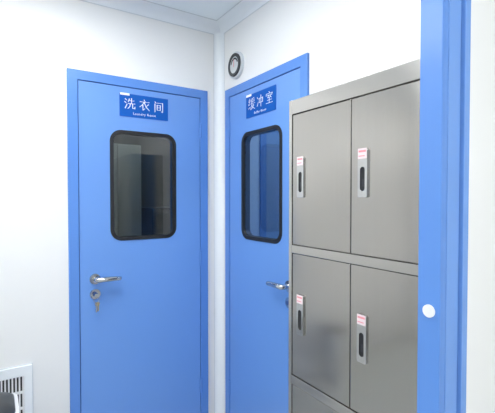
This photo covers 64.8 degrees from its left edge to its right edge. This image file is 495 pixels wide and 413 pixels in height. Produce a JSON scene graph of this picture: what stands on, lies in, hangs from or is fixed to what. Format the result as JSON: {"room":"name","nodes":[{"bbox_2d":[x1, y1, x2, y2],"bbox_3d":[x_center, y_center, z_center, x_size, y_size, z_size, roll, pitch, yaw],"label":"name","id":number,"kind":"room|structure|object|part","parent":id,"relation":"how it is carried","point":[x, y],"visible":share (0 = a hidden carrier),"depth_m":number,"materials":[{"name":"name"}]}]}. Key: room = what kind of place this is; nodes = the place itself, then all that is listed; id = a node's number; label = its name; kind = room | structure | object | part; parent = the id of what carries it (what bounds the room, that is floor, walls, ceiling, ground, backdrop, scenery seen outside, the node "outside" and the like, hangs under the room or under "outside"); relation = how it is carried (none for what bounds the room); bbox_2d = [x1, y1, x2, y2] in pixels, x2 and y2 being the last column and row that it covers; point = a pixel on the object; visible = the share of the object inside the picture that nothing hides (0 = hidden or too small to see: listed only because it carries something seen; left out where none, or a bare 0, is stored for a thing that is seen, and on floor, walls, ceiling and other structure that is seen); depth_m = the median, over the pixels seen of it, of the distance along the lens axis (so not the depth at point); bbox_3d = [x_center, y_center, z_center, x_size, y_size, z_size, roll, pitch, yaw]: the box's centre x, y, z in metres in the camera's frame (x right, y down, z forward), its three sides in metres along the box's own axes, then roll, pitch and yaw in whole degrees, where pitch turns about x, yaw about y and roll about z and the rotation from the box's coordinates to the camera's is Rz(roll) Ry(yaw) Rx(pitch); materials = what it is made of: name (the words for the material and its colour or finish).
{"room":"cleanroom changing room","nodes":[
{"label":"cleanroom changing room","id":0,"kind":"room"},
{"bbox_2d":[0,0,259,412],"bbox_3d":[-0.575,0.115,2.298,4.427,2.530,0.052,-1,1,-33],"label":"wall","id":1,"kind":"structure","parent":0,"point":[40,39],"depth_m":1.99,"materials":[{"name":"white paint"}]},
{"bbox_2d":[0,363,32,412],"bbox_3d":[-1.224,1.030,1.861,0.358,0.488,0.014,-1,1,-33],"label":"air vent","id":2,"kind":"object","parent":1,"relation":"in","point":[18,380],"visible":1,"depth_m":1.93,"materials":[{"name":"white metal"}]},
{"bbox_2d":[67,68,207,412],"bbox_3d":[-0.591,0.331,2.251,0.809,2.100,0.122,-1,1,-33],"label":"door","id":3,"kind":"structure","parent":1,"relation":"in","point":[145,347],"depth_m":2.23,"materials":[{"name":"blue metal"}]},
{"bbox_2d":[94,294,99,311],"bbox_3d":[-0.807,0.515,2.082,0.031,0.100,0.025,-1,1,-33],"label":"key","id":4,"kind":"object","parent":3,"relation":"hanging from","point":[96,295],"visible":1,"depth_m":2.08,"materials":[{"name":"silver metal"}]},
{"bbox_3d":[-0.753,0.390,2.108,0.147,0.028,0.056,-1,1,-33],"label":"lever","id":5,"kind":"part","parent":3,"relation":"part of","materials":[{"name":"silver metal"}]},
{"bbox_2d":[119,92,167,120],"bbox_3d":[-0.589,-0.569,2.233,0.282,0.130,0.004,-1,1,-33],"label":"door sign","id":6,"kind":"object","parent":3,"relation":"attached to","point":[130,105],"visible":1,"depth_m":2.23,"materials":[{"name":"blue plastic"}]},
{"bbox_2d":[80,0,219,34],"bbox_3d":[-1.260,-1.109,1.764,2.627,0.060,0.060,-1,1,-33],"label":"trim","id":7,"kind":"structure","parent":1,"relation":"attached to","point":[140,7],"depth_m":2.28,"materials":[{"name":"white metal"}]},
{"bbox_2d":[214,32,224,412],"bbox_3d":[-0.180,0.136,2.497,0.048,2.480,0.048,-1,1,-33],"label":"trim","id":8,"kind":"structure","parent":1,"relation":"attached to","point":[218,37],"depth_m":2.50,"materials":[{"name":"white metal"}]},
{"bbox_2d":[260,131,278,238],"bbox_3d":[0.422,0.317,2.908,0.800,2.100,0.014,-1,1,-33],"label":"door","id":9,"kind":"structure","parent":1,"relation":"in","point":[269,142],"depth_m":2.72,"materials":[{"name":"blue paint"}]},
{"bbox_3d":[0.422,0.317,2.908,0.800,2.100,0.014,-1,1,-33],"label":"frame","id":10,"kind":"part","parent":9,"relation":"part of","materials":[{"name":"blue metal"}]},
{"bbox_2d":[114,135,169,206],"bbox_3d":[-1.325,0.076,4.076,3.100,2.530,0.050,-1,1,-33],"label":"wall","id":11,"kind":"structure","parent":0,"point":[155,152],"depth_m":4.23,"materials":[{"name":"grey paint"}]},
{"bbox_2d":[146,0,240,19],"bbox_3d":[0.197,-1.125,-0.007,3.250,0.050,4.715,-1,1,-33],"label":"ceiling","id":12,"kind":"structure","parent":0,"point":[213,9],"depth_m":2.23,"materials":[{"name":"white paint"}]},
{"bbox_2d":[224,0,420,94],"bbox_3d":[0.323,0.126,1.808,0.050,2.530,1.750,-1,1,-33],"label":"wall","id":13,"kind":"structure","parent":0,"point":[345,41],"depth_m":1.70,"materials":[{"name":"white paint"}]},
{"bbox_2d":[228,51,243,78],"bbox_3d":[-0.072,-0.843,2.327,0.027,0.156,0.156,-1,1,-33],"label":"pressure gauge","id":14,"kind":"object","parent":13,"relation":"attached to","point":[236,62],"visible":1,"depth_m":2.31,"materials":[{"name":"white"}]},
{"bbox_2d":[216,0,270,33],"bbox_3d":[0.277,-1.109,1.752,0.060,0.060,1.750,-1,1,-33],"label":"trim","id":15,"kind":"structure","parent":13,"relation":"attached to","point":[244,8],"depth_m":2.28,"materials":[{"name":"white metal"}]},
{"bbox_2d":[225,53,308,412],"bbox_3d":[0.069,0.333,2.140,0.122,2.100,0.766,-1,1,-33],"label":"door","id":16,"kind":"structure","parent":13,"relation":"in","point":[256,267],"depth_m":2.19,"materials":[{"name":"blue metal"}]},
{"bbox_2d":[246,84,275,118],"bbox_3d":[0.069,-0.566,2.121,0.004,0.130,0.282,-1,1,-33],"label":"door sign","id":17,"kind":"object","parent":16,"relation":"attached to","point":[263,101],"visible":1,"depth_m":2.11,"materials":[{"name":"blue plastic"}]},
{"bbox_3d":[0.146,0.393,1.961,0.056,0.028,0.147,-1,1,-33],"label":"lever","id":18,"kind":"part","parent":16,"relation":"part of","materials":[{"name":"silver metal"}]},
{"bbox_2d":[466,0,494,412],"bbox_3d":[-0.095,0.155,0.472,3.150,2.530,0.040,-1,1,-33],"label":"wall","id":19,"kind":"structure","parent":0,"point":[480,378],"depth_m":0.83,"materials":[{"name":"white paint"}]},
{"bbox_2d":[417,0,470,412],"bbox_3d":[-0.068,0.327,0.490,1.183,2.185,0.054,-1,1,-33],"label":"door frame","id":20,"kind":"structure","parent":19,"relation":"in","point":[445,42],"depth_m":0.76,"materials":[{"name":"blue metal"}]},
{"bbox_3d":[0.413,0.363,0.776,0.066,2.100,0.010,-1,1,-33],"label":"casing","id":21,"kind":"part","parent":20,"relation":"part of","materials":[{"name":"blue metal"}]},
{"bbox_3d":[0.197,1.454,0.049,3.250,0.050,4.715,-1,1,-33],"label":"floor","id":22,"kind":"structure","parent":0,"visible":0},
{"bbox_2d":[0,392,18,412],"bbox_3d":[-1.122,1.115,1.657,0.262,0.558,0.262,-1,1,-33],"label":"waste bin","id":23,"kind":"object","parent":22,"relation":"on","point":[9,403],"visible":1,"depth_m":1.68,"materials":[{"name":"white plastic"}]},
{"bbox_2d":[288,59,419,412],"bbox_3d":[0.440,0.501,1.329,0.280,1.800,0.618,-1,1,-33],"label":"tall cabinet","id":24,"kind":"object","parent":22,"relation":"on","point":[354,145],"visible":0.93,"depth_m":1.23,"materials":[{"name":"metal"}]},
{"bbox_3d":[0.197,0.405,1.454,0.006,0.150,0.036,-1,1,-33],"label":"handle plate","id":25,"kind":"part","parent":24,"relation":"part of","materials":[{"name":"metal"}]},
{"bbox_3d":[0.197,-0.108,1.442,0.006,0.150,0.036,-1,1,-33],"label":"handle plate","id":26,"kind":"part","parent":24,"relation":"part of","materials":[{"name":"metal"}]},
{"bbox_3d":[0.258,0.921,1.393,0.018,0.468,0.288,-1,1,-33],"label":"door","id":27,"kind":"part","parent":24,"relation":"part of","materials":[{"name":"metal"}]},
{"bbox_3d":[0.258,0.415,1.382,0.018,0.466,0.288,-1,1,-33],"label":"door","id":28,"kind":"part","parent":24,"relation":"part of","materials":[{"name":"metal"}]},
{"bbox_3d":[0.258,-0.098,1.370,0.018,0.491,0.288,-1,1,-33],"label":"door","id":29,"kind":"part","parent":24,"relation":"part of","materials":[{"name":"metal"}]},
{"bbox_3d":[0.355,0.411,1.209,0.006,0.150,0.036,-1,1,-33],"label":"handle plate","id":30,"kind":"part","parent":24,"relation":"part of","materials":[{"name":"metal"}]},
{"bbox_3d":[0.355,-0.103,1.198,0.006,0.150,0.036,-1,1,-33],"label":"handle plate","id":31,"kind":"part","parent":24,"relation":"part of","materials":[{"name":"metal"}]},
{"bbox_3d":[0.416,0.420,1.138,0.018,0.466,0.287,-1,1,-33],"label":"door","id":32,"kind":"part","parent":24,"relation":"part of","materials":[{"name":"metal"}]},
{"bbox_3d":[0.416,-0.093,1.127,0.018,0.491,0.287,-1,1,-33],"label":"door","id":33,"kind":"part","parent":24,"relation":"part of","materials":[{"name":"metal"}]},
{"bbox_3d":[-0.810,1.383,3.308,3.000,0.050,1.848,-1,1,-33],"label":"floor","id":34,"kind":"structure","parent":0,"visible":0},
{"bbox_2d":[114,143,141,235],"bbox_3d":[-1.239,0.402,3.564,0.420,1.900,0.485,-1,1,-33],"label":"storage cabinet","id":35,"kind":"object","parent":34,"relation":"on","point":[127,158],"visible":0.14,"depth_m":3.41,"materials":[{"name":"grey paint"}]},
{"bbox_3d":[-1.209,0.383,3.325,0.204,1.830,0.017,-1,1,-33],"label":"door","id":36,"kind":"part","parent":35,"relation":"part of","materials":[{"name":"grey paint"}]},
{"bbox_2d":[141,207,169,234],"bbox_3d":[-0.721,0.677,3.819,0.620,1.340,0.630,-1,1,-33],"label":"washing machine","id":37,"kind":"object","parent":34,"relation":"on","point":[155,220],"visible":0.09,"depth_m":3.46,"materials":[{"name":"metal"}]},
{"bbox_3d":[-0.564,0.127,3.564,0.560,0.130,0.008,-1,1,-33],"label":"control panel","id":38,"kind":"part","parent":37,"relation":"part of","materials":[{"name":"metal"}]}
]}

